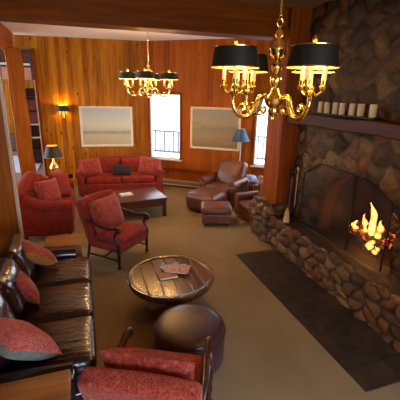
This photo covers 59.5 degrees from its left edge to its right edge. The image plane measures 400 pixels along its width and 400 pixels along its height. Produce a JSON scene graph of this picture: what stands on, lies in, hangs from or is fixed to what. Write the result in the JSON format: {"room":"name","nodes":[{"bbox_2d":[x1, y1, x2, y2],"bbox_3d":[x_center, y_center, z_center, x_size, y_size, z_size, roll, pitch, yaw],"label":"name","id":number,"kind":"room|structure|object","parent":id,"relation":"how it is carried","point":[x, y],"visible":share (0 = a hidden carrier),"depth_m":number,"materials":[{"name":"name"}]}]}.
{"room":"lodge lounge","nodes":[
{"label":"lodge lounge","id":0,"kind":"room"},
{"bbox_2d":[0,49,33,132],"bbox_3d":[-8.723,-5.558,15.325,7.400,6.400,0.200,-5,18,-18],"label":"wall","id":1,"kind":"structure","parent":0,"point":[28,84],"depth_m":15.62,"materials":[{"name":"brown wood"}]},
{"bbox_2d":[12,33,145,184],"bbox_3d":[-3.737,-2.291,9.339,4.480,3.900,0.200,-2,18,-11],"label":"wall","id":2,"kind":"structure","parent":0,"point":[74,73],"depth_m":9.19,"materials":[{"name":"brown wood"}]},
{"bbox_2d":[28,49,34,79],"bbox_3d":[-4.269,-3.447,8.912,0.090,0.740,0.120,-5,18,-18],"label":"trim","id":3,"kind":"structure","parent":2,"relation":"attached to","point":[29,50],"depth_m":8.85,"materials":[{"name":"wood"}]},
{"bbox_2d":[31,48,47,176],"bbox_3d":[-4.205,-2.093,9.275,0.060,3.540,0.300,-5,18,-18],"label":"trim","id":4,"kind":"structure","parent":2,"relation":"attached to","point":[32,49],"depth_m":9.05,"materials":[{"name":"brown wood"}]},
{"bbox_2d":[34,80,45,176],"bbox_3d":[-4.289,-1.758,9.441,0.045,2.800,0.100,-5,18,-18],"label":"trim","id":5,"kind":"structure","parent":2,"relation":"attached to","point":[34,80],"depth_m":9.33,"materials":[{"name":"white wood"}]},
{"bbox_2d":[56,105,68,119],"bbox_3d":[-3.587,-2.296,9.177,0.330,0.370,0.210,-2,18,-11],"label":"wall sconce","id":6,"kind":"object","parent":2,"relation":"attached to","point":[59,108],"visible":1,"depth_m":9.08,"materials":[{"name":"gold metal"}]},
{"bbox_2d":[79,106,133,146],"bbox_3d":[-2.539,-1.998,9.553,1.390,1.080,0.050,-2,18,-11],"label":"framed painting","id":7,"kind":"object","parent":2,"relation":"attached to","point":[100,126],"visible":1,"depth_m":9.54,"materials":[{"name":"fabric"}]},
{"bbox_2d":[0,0,333,40],"bbox_3d":[0.228,-2.371,3.303,8.000,0.120,13.800,-5,18,-18],"label":"ceiling","id":8,"kind":"structure","parent":0,"point":[15,28],"depth_m":7.86,"materials":[{"name":"white paint"}]},
{"bbox_2d":[0,22,13,50],"bbox_3d":[-3.814,-3.072,6.212,0.240,0.420,4.300,-5,18,-18],"label":"trim","id":9,"kind":"structure","parent":8,"relation":"attached to","point":[6,38],"depth_m":7.38,"materials":[{"name":"brown wood"}]},
{"bbox_2d":[0,0,289,40],"bbox_3d":[-0.456,-2.627,4.946,4.540,0.450,0.390,-5,18,-18],"label":"ceiling beam","id":10,"kind":"structure","parent":8,"relation":"attached to","point":[213,18],"depth_m":4.81,"materials":[{"name":"brown wood"}]},
{"bbox_2d":[118,32,178,97],"bbox_3d":[-0.980,-2.643,6.610,0.928,1.377,0.928,-15,24,-42],"label":"chandelier","id":11,"kind":"object","parent":8,"relation":"hanging from","point":[148,75],"visible":0.98,"depth_m":6.59,"materials":[{"name":"gold metal"}]},
{"bbox_2d":[211,0,339,120],"bbox_3d":[0.568,-1.302,2.456,0.848,1.464,0.848,6,18,16],"label":"chandelier","id":12,"kind":"object","parent":8,"relation":"hanging from","point":[306,59],"visible":1,"depth_m":2.38,"materials":[{"name":"gold metal"}]},
{"bbox_2d":[13,151,399,399],"bbox_3d":[-4.422,0.313,7.628,13.400,0.112,27.600,-5,18,-18],"label":"floor","id":13,"kind":"structure","parent":0,"point":[269,354],"depth_m":4.23,"materials":[{"name":"brown carpet"}]},
{"bbox_2d":[0,66,24,244],"bbox_3d":[-2.933,-0.600,4.782,0.692,3.400,0.340,-5,18,-18],"label":"trim","id":14,"kind":"structure","parent":13,"relation":"on","point":[10,211],"depth_m":4.84,"materials":[{"name":"brown wood"}]},
{"bbox_2d":[10,133,16,150],"bbox_3d":[-8.213,-2.507,15.143,1.500,0.700,0.800,-5,18,-18],"label":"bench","id":15,"kind":"object","parent":13,"relation":"on","point":[12,135],"visible":0.09,"depth_m":14.85,"materials":[{"name":"brown wood"}]},
{"bbox_2d":[4,47,36,176],"bbox_3d":[-4.150,-1.702,8.188,0.333,3.440,0.280,-5,18,-18],"label":"trim","id":16,"kind":"structure","parent":13,"relation":"on","point":[13,55],"depth_m":7.95,"materials":[{"name":"brown wood"}]},
{"bbox_2d":[13,156,40,172],"bbox_3d":[-7.788,-1.219,12.164,4.200,0.020,3.200,-5,18,-18],"label":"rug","id":17,"kind":"object","parent":13,"relation":"on","point":[16,161],"visible":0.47,"depth_m":12.23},
{"bbox_2d":[25,88,42,162],"bbox_3d":[-5.631,-2.557,12.267,0.900,2.600,0.345,-5,18,-18],"label":"bookcase","id":18,"kind":"object","parent":13,"relation":"on","point":[30,92],"visible":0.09,"depth_m":12.23,"materials":[{"name":"brown wood"}]},
{"bbox_2d":[27,100,37,122],"bbox_3d":[-5.629,-3.067,12.137,0.800,0.790,0.200,-5,18,-18],"label":"books","id":19,"kind":"object","parent":18,"relation":"on","point":[32,106],"depth_m":12.00,"materials":[{"name":"red paper"}]},
{"bbox_2d":[0,369,70,399],"bbox_3d":[-1.174,1.643,2.358,0.620,0.620,0.520,-5,18,-19],"label":"end table","id":20,"kind":"object","parent":13,"relation":"on","point":[56,385],"visible":1,"depth_m":2.42,"materials":[{"name":"brown wood"}]},
{"bbox_2d":[17,171,74,239],"bbox_3d":[-3.012,-0.025,6.992,0.927,0.990,1.892,-5,18,-18],"label":"fabric sofa","id":21,"kind":"object","parent":13,"relation":"on","point":[39,217],"visible":0.8,"depth_m":6.22,"materials":[{"name":"red fabric"}]},
{"bbox_2d":[28,182,37,198],"bbox_3d":[-3.096,-0.064,6.553,0.305,0.428,0.722,-5,18,-18],"label":"cushion","id":22,"kind":"object","parent":21,"relation":"on","point":[31,189],"depth_m":6.25,"materials":[{"name":"red fabric"}]},
{"bbox_2d":[33,174,44,181],"bbox_3d":[-3.321,-0.270,7.205,0.305,0.428,0.722,-5,18,-18],"label":"cushion","id":23,"kind":"object","parent":21,"relation":"on","point":[37,177],"depth_m":7.11,"materials":[{"name":"red fabric"}]},
{"bbox_2d":[34,177,61,200],"bbox_3d":[-2.791,-0.146,6.434,0.244,0.446,0.480,10,19,26],"label":"throw pillow","id":24,"kind":"object","parent":21,"relation":"on","point":[47,190],"visible":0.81,"depth_m":6.34,"materials":[{"name":"red fabric"}]},
{"bbox_2d":[51,168,61,173],"bbox_3d":[-2.990,-0.423,7.382,0.226,0.446,0.480,-1,17,-8],"label":"throw pillow","id":25,"kind":"object","parent":21,"relation":"on","point":[57,170],"visible":0.12,"depth_m":7.29,"materials":[{"name":"red fabric"}]},
{"bbox_2d":[48,172,70,196],"bbox_3d":[-2.776,-0.294,6.944,0.250,0.553,0.582,7,18,19],"label":"throw pillow","id":26,"kind":"object","parent":21,"relation":"on","point":[62,179],"visible":0.76,"depth_m":6.91,"materials":[{"name":"red fabric"}]},
{"bbox_2d":[61,197,72,201],"bbox_3d":[-2.797,0.132,6.719,0.672,0.220,0.726,-5,18,-18],"label":"seat cushion","id":27,"kind":"object","parent":21,"relation":"on","point":[62,198],"depth_m":6.96,"materials":[{"name":"red fabric"}]},
{"bbox_2d":[61,188,73,198],"bbox_3d":[-3.022,-0.075,7.370,0.672,0.220,0.726,-5,18,-18],"label":"seat cushion","id":28,"kind":"object","parent":21,"relation":"on","point":[72,189],"depth_m":7.40,"materials":[{"name":"red fabric"}]},
{"bbox_2d":[0,234,96,399],"bbox_3d":[-1.658,1.078,3.657,1.036,0.910,2.400,-5,18,-18],"label":"leather sofa","id":29,"kind":"object","parent":13,"relation":"on","point":[64,311],"visible":0.71,"depth_m":3.42,"materials":[{"name":"brown leather"}]},
{"bbox_2d":[0,293,17,372],"bbox_3d":[-1.737,1.098,2.896,0.374,0.500,0.672,-5,18,-18],"label":"cushion","id":30,"kind":"object","parent":29,"relation":"on","point":[7,365],"depth_m":2.86,"materials":[{"name":"leather"}]},
{"bbox_2d":[0,258,25,319],"bbox_3d":[-1.946,0.906,3.502,0.374,0.500,0.672,-5,18,-18],"label":"cushion","id":31,"kind":"object","parent":29,"relation":"on","point":[9,269],"depth_m":3.36,"materials":[{"name":"leather"}]},
{"bbox_2d":[0,234,34,278],"bbox_3d":[-2.156,0.713,4.109,0.374,0.500,0.672,-5,18,-18],"label":"cushion","id":32,"kind":"object","parent":29,"relation":"on","point":[11,247],"depth_m":3.94,"materials":[{"name":"leather"}]},
{"bbox_2d":[16,270,39,303],"bbox_3d":[-1.798,0.881,3.590,0.222,0.300,0.360,-11,21,-35],"label":"throw pillow","id":33,"kind":"object","parent":29,"relation":"on","point":[27,287],"visible":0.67,"depth_m":3.49,"materials":[{"name":"red fabric"}]},
{"bbox_2d":[1,238,57,264],"bbox_3d":[-2.079,0.622,4.272,0.600,0.345,0.376,12,20,32],"label":"throw pillow","id":34,"kind":"object","parent":29,"relation":"on","point":[38,254],"visible":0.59,"depth_m":4.11,"materials":[{"name":"red fabric"}]},
{"bbox_2d":[0,317,61,360],"bbox_3d":[-1.465,1.111,2.806,0.560,0.363,0.411,12,20,32],"label":"throw pillow","id":35,"kind":"object","parent":29,"relation":"on","point":[19,339],"visible":1,"depth_m":2.67,"materials":[{"name":"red fabric"}]},
{"bbox_2d":[6,316,96,375],"bbox_3d":[-1.296,1.325,3.120,0.712,0.230,0.677,-5,18,-18],"label":"seat cushion","id":36,"kind":"object","parent":29,"relation":"on","point":[75,336],"depth_m":3.06,"materials":[{"name":"leather"}]},
{"bbox_2d":[19,282,93,324],"bbox_3d":[-1.506,1.133,3.727,0.712,0.230,0.677,-5,18,-18],"label":"seat cushion","id":37,"kind":"object","parent":29,"relation":"on","point":[60,300],"depth_m":3.60,"materials":[{"name":"leather"}]},
{"bbox_2d":[31,257,91,287],"bbox_3d":[-1.715,0.941,4.333,0.712,0.230,0.677,-5,18,-18],"label":"seat cushion","id":38,"kind":"object","parent":29,"relation":"on","point":[68,270],"depth_m":4.21,"materials":[{"name":"leather"}]},
{"bbox_2d":[44,233,81,256],"bbox_3d":[-1.949,0.826,5.067,0.500,0.545,0.400,-5,18,-18],"label":"end table","id":39,"kind":"object","parent":13,"relation":"on","point":[68,240],"visible":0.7,"depth_m":4.93,"materials":[{"name":"brown wood"}]},
{"bbox_2d":[75,189,149,269],"bbox_3d":[-1.379,0.423,5.622,0.878,1.020,0.796,10,19,25],"label":"armchair","id":40,"kind":"object","parent":13,"relation":"on","point":[100,213],"visible":0.99,"depth_m":5.41,"materials":[{"name":"red fabric"}]},
{"bbox_2d":[88,193,123,232],"bbox_3d":[-1.491,0.217,5.619,0.292,0.514,0.640,10,19,25],"label":"cushion","id":41,"kind":"object","parent":40,"relation":"on","point":[105,209],"depth_m":5.49,"materials":[{"name":"red fabric"}]},
{"bbox_2d":[93,221,145,245],"bbox_3d":[-1.291,0.514,5.603,0.632,0.190,0.672,10,19,25],"label":"seat cushion","id":42,"kind":"object","parent":40,"relation":"on","point":[131,233],"depth_m":5.41,"materials":[{"name":"red fabric"}]},
{"bbox_2d":[75,155,163,196],"bbox_3d":[-2.062,-0.643,9.166,2.152,0.920,0.936,-2,18,-11],"label":"fabric sofa","id":43,"kind":"object","parent":13,"relation":"on","point":[91,184],"visible":0.73,"depth_m":8.87,"materials":[{"name":"red fabric"}]},
{"bbox_2d":[79,157,102,177],"bbox_3d":[-2.727,-0.815,8.762,0.543,0.492,0.233,-6,19,-23],"label":"throw pillow","id":44,"kind":"object","parent":43,"relation":"on","point":[90,167],"visible":0.96,"depth_m":8.69,"materials":[{"name":"red fabric"}]},
{"bbox_2d":[86,173,120,183],"bbox_3d":[-2.457,-0.566,8.990,0.856,0.220,0.682,-2,18,-11],"label":"seat cushion","id":45,"kind":"object","parent":43,"relation":"on","point":[107,178],"depth_m":8.70,"materials":[{"name":"red fabric"}]},
{"bbox_2d":[99,158,120,172],"bbox_3d":[-2.517,-0.879,9.221,0.852,0.428,0.305,-2,18,-11],"label":"cushion","id":46,"kind":"object","parent":43,"relation":"on","point":[106,163],"depth_m":9.13,"materials":[{"name":"red fabric"}]},
{"bbox_2d":[112,164,131,174],"bbox_3d":[-1.982,-0.758,8.883,0.496,0.287,0.159,-2,18,-11],"label":"throw pillow","id":47,"kind":"object","parent":43,"relation":"on","point":[117,169],"visible":1,"depth_m":8.83,"materials":[{"name":"black fabric"}]},
{"bbox_2d":[121,158,139,171],"bbox_3d":[-1.684,-0.914,9.388,0.852,0.428,0.305,-2,18,-11],"label":"cushion","id":48,"kind":"object","parent":43,"relation":"on","point":[135,162],"depth_m":9.24,"materials":[{"name":"red fabric"}]},
{"bbox_2d":[121,172,154,182],"bbox_3d":[-1.625,-0.600,9.157,0.856,0.220,0.682,-2,18,-11],"label":"seat cushion","id":49,"kind":"object","parent":43,"relation":"on","point":[135,177],"depth_m":8.87,"materials":[{"name":"red fabric"}]},
{"bbox_2d":[137,156,158,176],"bbox_3d":[-1.337,-0.875,9.047,0.568,0.518,0.242,2,17,2],"label":"throw pillow","id":50,"kind":"object","parent":43,"relation":"on","point":[147,165],"visible":0.99,"depth_m":8.97,"materials":[{"name":"red fabric"}]},
{"bbox_2d":[113,187,167,215],"bbox_3d":[-1.419,0.076,7.729,1.160,0.422,0.960,-7,19,-23],"label":"coffee table","id":51,"kind":"object","parent":13,"relation":"on","point":[146,197],"visible":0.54,"depth_m":7.47,"materials":[{"name":"brown wood"}]},
{"bbox_2d":[119,192,132,196],"bbox_3d":[-1.608,-0.125,7.612,0.260,0.020,0.200,-8,19,-27],"label":"magazine","id":52,"kind":"object","parent":51,"relation":"on","point":[126,193],"visible":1,"depth_m":7.56,"materials":[{"name":"white paper"}]},
{"bbox_2d":[77,327,214,399],"bbox_3d":[-0.326,1.410,2.607,0.800,0.962,0.878,4,17,8],"label":"armchair","id":53,"kind":"object","parent":13,"relation":"on","point":[126,373],"visible":1,"depth_m":2.19,"materials":[{"name":"red fabric"}]},
{"bbox_2d":[99,348,194,380],"bbox_3d":[-0.342,1.233,2.418,0.640,0.514,0.292,4,17,8],"label":"cushion","id":54,"kind":"object","parent":53,"relation":"on","point":[156,362],"depth_m":2.26,"materials":[{"name":"red fabric"}]},
{"bbox_2d":[134,348,201,381],"bbox_3d":[-0.312,1.429,2.717,0.672,0.190,0.632,4,17,8],"label":"seat cushion","id":55,"kind":"object","parent":53,"relation":"on","point":[196,359],"depth_m":2.88,"materials":[{"name":"red fabric"}]},
{"bbox_2d":[127,255,213,317],"bbox_3d":[-0.367,1.123,4.427,1.080,0.420,1.080,-5,18,-18],"label":"round coffee table","id":56,"kind":"object","parent":13,"relation":"on","point":[143,280],"visible":0.9,"depth_m":4.23,"materials":[{"name":"brown wood"}]},
{"bbox_2d":[158,272,177,280],"bbox_3d":[-0.399,0.935,4.334,0.220,0.022,0.140,-5,18,-20],"label":"magazine","id":57,"kind":"object","parent":56,"relation":"on","point":[165,275],"visible":0.93,"depth_m":4.31,"materials":[{"name":"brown paper"}]},
{"bbox_3d":[-0.291,0.885,4.510,0.260,0.018,0.200,-2,18,-10],"label":"magazine","id":58,"kind":"object","parent":56,"relation":"on","visible":0},
{"bbox_2d":[160,262,178,271],"bbox_3d":[-0.367,0.866,4.511,0.250,0.012,0.170,-10,20,-31],"label":"magazine","id":59,"kind":"object","parent":58,"relation":"on","point":[164,268],"visible":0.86,"depth_m":4.51,"materials":[{"name":"white paper"}]},
{"bbox_2d":[166,264,190,273],"bbox_3d":[-0.272,0.875,4.447,0.270,0.012,0.210,4,17,9],"label":"magazine","id":60,"kind":"object","parent":59,"relation":"on","point":[173,268],"visible":1,"depth_m":4.44,"materials":[{"name":"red paper"}]},
{"bbox_2d":[153,304,225,371],"bbox_3d":[-0.106,1.403,3.501,0.716,0.444,0.716,-5,18,-18],"label":"round ottoman","id":61,"kind":"object","parent":13,"relation":"on","point":[185,328],"visible":0.77,"depth_m":3.34,"materials":[{"name":"brown leather"}]},
{"bbox_2d":[154,304,224,351],"bbox_3d":[-0.102,1.223,3.445,0.700,0.068,0.700,-5,18,-18],"label":"seat cushion","id":62,"kind":"object","parent":61,"relation":"on","point":[186,327],"depth_m":3.35,"materials":[{"name":"brown leather"}]},
{"bbox_2d":[201,201,231,225],"bbox_3d":[0.331,0.265,7.246,0.632,0.415,0.552,1,17,-1],"label":"leather ottoman","id":63,"kind":"object","parent":13,"relation":"on","point":[213,212],"visible":1,"depth_m":7.02,"materials":[{"name":"brown leather"}]},
{"bbox_2d":[201,201,231,214],"bbox_3d":[0.333,0.158,7.212,0.632,0.190,0.552,1,17,-1],"label":"seat cushion","id":64,"kind":"object","parent":63,"relation":"on","point":[207,207],"depth_m":6.98,"materials":[{"name":"brown leather"}]},
{"bbox_2d":[186,159,250,211],"bbox_3d":[0.432,-0.355,8.261,1.040,1.001,1.637,13,21,34],"label":"recliner","id":65,"kind":"object","parent":13,"relation":"on","point":[230,178],"visible":0.83,"depth_m":8.22,"materials":[{"name":"brown leather"}]},
{"bbox_2d":[206,181,228,193],"bbox_3d":[0.565,-0.311,8.471,0.652,0.220,0.612,13,21,34],"label":"seat cushion","id":66,"kind":"object","parent":65,"relation":"on","point":[223,185],"depth_m":8.32,"materials":[{"name":"brown leather"}]},
{"bbox_2d":[232,129,248,160],"bbox_3d":[1.017,-0.946,8.977,0.440,1.730,0.440,-5,18,-18],"label":"floor lamp","id":67,"kind":"object","parent":13,"relation":"on","point":[241,135],"visible":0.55,"depth_m":8.64,"materials":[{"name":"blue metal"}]},
{"bbox_2d":[234,183,263,223],"bbox_3d":[1.254,0.054,7.366,0.792,0.784,0.846,-5,18,-20],"label":"chair","id":68,"kind":"object","parent":13,"relation":"on","point":[243,206],"visible":0.38,"depth_m":7.45,"materials":[{"name":"brown leather"}]},
{"bbox_2d":[239,199,257,211],"bbox_3d":[1.158,0.116,7.348,0.563,0.185,0.481,-5,18,-20],"label":"seat cushion","id":69,"kind":"object","parent":68,"relation":"on","point":[244,205],"depth_m":7.32,"materials":[{"name":"brown leather"}]},
{"bbox_2d":[248,181,260,190],"bbox_3d":[1.411,-0.104,8.187,0.560,0.605,0.460,2,17,1],"label":"side table","id":70,"kind":"object","parent":13,"relation":"on","point":[251,185],"visible":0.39,"depth_m":7.96,"materials":[{"name":"brown wood"}]},
{"bbox_2d":[246,174,257,182],"bbox_3d":[1.216,-0.489,8.108,0.325,0.217,0.187,-12,22,-36],"label":"folded throw","id":71,"kind":"object","parent":70,"relation":"on","point":[251,178],"visible":0.95,"depth_m":8.04,"materials":[{"name":"blue fabric"}]},
{"bbox_2d":[258,176,262,183],"bbox_3d":[1.399,-0.461,8.002,0.140,0.180,0.019,2,17,1],"label":"photo frame","id":72,"kind":"object","parent":70,"relation":"on","point":[260,178],"visible":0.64,"depth_m":8.00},
{"bbox_2d":[249,0,399,352],"bbox_3d":[2.371,-0.589,4.285,1.418,3.920,4.834,-5,18,-18],"label":"fireplace","id":73,"kind":"object","parent":13,"relation":"on","point":[366,33],"depth_m":4.65,"materials":[{"name":"stone"}]},
{"bbox_2d":[262,7,312,205],"bbox_3d":[1.483,-1.493,6.026,0.430,3.160,0.520,-5,18,-18],"label":"column","id":74,"kind":"structure","parent":73,"relation":"on","point":[281,135],"depth_m":5.91,"materials":[{"name":"brown wood"}]},
{"bbox_2d":[283,177,292,222],"bbox_3d":[1.437,0.004,5.702,0.109,0.751,0.112,2,17,1],"label":"broom","id":75,"kind":"object","parent":73,"relation":"on","point":[286,219],"visible":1,"depth_m":5.74,"materials":[{"name":"brown wood"}]},
{"bbox_2d":[284,161,298,219],"bbox_3d":[1.519,-0.158,5.860,0.193,0.990,0.189,10,19,27],"label":"stand","id":76,"kind":"object","parent":73,"relation":"on","point":[296,172],"visible":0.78,"depth_m":5.84,"materials":[{"name":"black metal"}]},
{"bbox_2d":[286,112,399,140],"bbox_3d":[2.232,-0.770,3.897,0.372,0.180,4.280,-5,18,-18],"label":"mantel shelf","id":77,"kind":"object","parent":73,"relation":"attached to","point":[389,128],"depth_m":4.34,"materials":[{"name":"brown wood"}]},
{"bbox_2d":[299,163,393,271],"bbox_3d":[1.918,0.110,4.851,0.022,1.077,1.738,-5,18,-18],"label":"fire screen","id":78,"kind":"object","parent":73,"relation":"on","point":[335,170],"visible":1,"depth_m":4.68,"materials":[{"name":"black metal"}]},
{"bbox_2d":[314,112,381,119],"bbox_3d":[1.940,-1.132,4.708,0.130,0.025,1.160,-5,18,-18],"label":"tray","id":79,"kind":"object","parent":73,"relation":"on","point":[329,114],"visible":0.85,"depth_m":4.55,"materials":[{"name":"black metal"}]},
{"bbox_2d":[318,102,324,112],"bbox_3d":[1.782,-1.373,5.140,0.086,0.170,0.085,-5,18,-18],"label":"pillar candle","id":80,"kind":"object","parent":79,"relation":"on","point":[321,104],"visible":0.99,"depth_m":5.11,"materials":[{"name":"beige wax"}]},
{"bbox_2d":[324,102,330,112],"bbox_3d":[1.826,-1.332,5.013,0.086,0.170,0.085,-5,18,-18],"label":"pillar candle","id":81,"kind":"object","parent":79,"relation":"on","point":[327,106],"visible":0.93,"depth_m":4.98,"materials":[{"name":"beige wax"}]},
{"bbox_2d":[332,102,339,113],"bbox_3d":[1.882,-1.281,4.851,0.086,0.170,0.085,-5,18,-18],"label":"pillar candle","id":82,"kind":"object","parent":79,"relation":"on","point":[335,109],"visible":0.97,"depth_m":4.82,"materials":[{"name":"beige wax"}]},
{"bbox_2d":[339,102,346,114],"bbox_3d":[1.926,-1.240,4.724,0.086,0.170,0.085,-5,18,-18],"label":"pillar candle","id":83,"kind":"object","parent":79,"relation":"on","point":[342,108],"visible":1,"depth_m":4.70,"materials":[{"name":"beige wax"}]},
{"bbox_2d":[348,103,356,115],"bbox_3d":[1.985,-1.186,4.552,0.086,0.170,0.085,-5,18,-18],"label":"pillar candle","id":84,"kind":"object","parent":79,"relation":"on","point":[352,108],"visible":1,"depth_m":4.53,"materials":[{"name":"beige wax"}]},
{"bbox_2d":[356,104,365,116],"bbox_3d":[2.032,-1.143,4.416,0.086,0.170,0.085,-5,18,-18],"label":"pillar candle","id":85,"kind":"object","parent":79,"relation":"on","point":[361,107],"visible":0.95,"depth_m":4.39,"materials":[{"name":"beige wax"}]},
{"bbox_2d":[368,103,377,117],"bbox_3d":[2.095,-1.085,4.235,0.086,0.170,0.085,-5,18,-18],"label":"pillar candle","id":86,"kind":"object","parent":79,"relation":"on","point":[373,107],"visible":1,"depth_m":4.21,"materials":[{"name":"beige wax"}]},
{"bbox_2d":[351,203,383,254],"bbox_3d":[2.330,0.340,4.898,0.233,0.643,0.684,-5,18,-18],"label":"fire","id":87,"kind":"object","parent":73,"relation":"in","point":[373,213],"visible":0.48,"depth_m":4.79,"materials":[{"name":"yellow"}]},
{"bbox_2d":[350,226,390,250],"bbox_3d":[2.375,0.528,4.944,0.122,0.145,0.632,-8,19,-26],"label":"log","id":88,"kind":"object","parent":73,"relation":"on","point":[388,245],"visible":0.44,"depth_m":4.84,"materials":[{"name":"black wood"}]},
{"bbox_2d":[359,227,392,246],"bbox_3d":[2.497,0.495,5.015,0.134,0.160,0.674,-3,18,-13],"label":"log","id":89,"kind":"object","parent":73,"relation":"on","point":[388,239],"visible":0.12,"depth_m":4.71,"materials":[{"name":"black wood"}]},
{"bbox_2d":[356,220,394,241],"bbox_3d":[2.452,0.430,4.875,0.112,0.179,0.565,-14,23,-41],"label":"log","id":90,"kind":"object","parent":89,"relation":"on","point":[390,235],"visible":0.3,"depth_m":4.75,"materials":[{"name":"black wood"}]},
{"bbox_3d":[-3.293,-0.235,8.308,0.620,0.600,0.500,-5,18,-18],"label":"end table","id":91,"kind":"object","parent":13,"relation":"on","visible":0},
{"bbox_2d":[43,145,62,171],"bbox_3d":[-3.375,-0.877,8.077,0.432,0.760,0.432,-5,18,-18],"label":"table lamp","id":92,"kind":"object","parent":91,"relation":"on","point":[51,151],"visible":0.77,"depth_m":7.90,"materials":[{"name":"black fabric"}]},
{"bbox_2d":[143,38,272,190],"bbox_3d":[0.685,-2.119,9.073,4.600,3.900,0.200,7,18,18],"label":"wall","id":93,"kind":"structure","parent":0,"point":[199,84],"depth_m":9.02,"materials":[{"name":"red wood"}]},
{"bbox_2d":[147,92,181,161],"bbox_3d":[-0.949,-2.006,9.614,1.024,1.840,0.185,7,18,18],"label":"window","id":94,"kind":"structure","parent":93,"relation":"in","point":[150,100],"depth_m":9.64,"materials":[{"name":"white wood"}]},
{"bbox_2d":[163,178,198,187],"bbox_3d":[0.033,-0.407,9.657,2.700,0.170,0.086,7,18,18],"label":"baseboard heater","id":95,"kind":"object","parent":93,"relation":"attached to","point":[176,182],"visible":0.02,"depth_m":9.80,"materials":[{"name":"metal"}]},
{"bbox_2d":[162,167,213,173],"bbox_3d":[-0.022,-0.775,9.590,2.575,0.050,0.060,7,18,18],"label":"trim","id":96,"kind":"structure","parent":93,"relation":"attached to","point":[164,168],"depth_m":9.67,"materials":[{"name":"brown wood"}]},
{"bbox_2d":[190,106,241,151],"bbox_3d":[0.388,-1.852,9.122,1.357,1.090,0.050,7,18,18],"label":"framed painting","id":97,"kind":"object","parent":93,"relation":"attached to","point":[211,128],"visible":0.99,"depth_m":9.12,"materials":[{"name":"fabric"}]},
{"bbox_2d":[250,92,268,167],"bbox_3d":[1.824,-1.700,8.710,1.012,1.860,0.185,7,18,18],"label":"window","id":98,"kind":"structure","parent":93,"relation":"in","point":[255,126],"depth_m":8.89,"materials":[{"name":"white wood"}]},
{"bbox_3d":[-4.432,-4.744,12.980,0.200,6.400,8.200,-5,18,-18],"label":"wall","id":99,"kind":"structure","parent":0,"visible":0},
{"bbox_2d":[0,50,33,80],"bbox_3d":[-8.187,-5.252,13.730,6.400,1.000,3.100,-5,18,-18],"label":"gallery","id":100,"kind":"object","parent":99,"relation":"attached to","point":[27,71],"visible":0.16,"depth_m":12.72,"materials":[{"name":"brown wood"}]},
{"label":"outside","id":101,"kind":"structure","parent":0,"visible":0},
{"bbox_2d":[153,125,266,163],"bbox_3d":[-0.303,-3.691,23.026,60.000,0.100,24.000,-5,18,-18],"label":"snow","id":102,"kind":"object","parent":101,"point":[262,129],"visible":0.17,"depth_m":24.34,"materials":[{"name":"white snow"}]},
{"bbox_2d":[153,130,265,159],"bbox_3d":[0.269,-1.124,11.071,4.880,2.000,0.100,7,18,18],"label":"deck railing","id":103,"kind":"object","parent":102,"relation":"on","point":[155,131],"visible":0.29,"depth_m":11.24,"materials":[{"name":"white wood"}]},
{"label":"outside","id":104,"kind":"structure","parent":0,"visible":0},
{"bbox_2d":[154,151,263,160],"bbox_3d":[-0.063,-1.565,11.964,9.000,0.060,0.200,7,18,18],"label":"deck","id":105,"kind":"object","parent":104,"point":[154,151],"depth_m":12.17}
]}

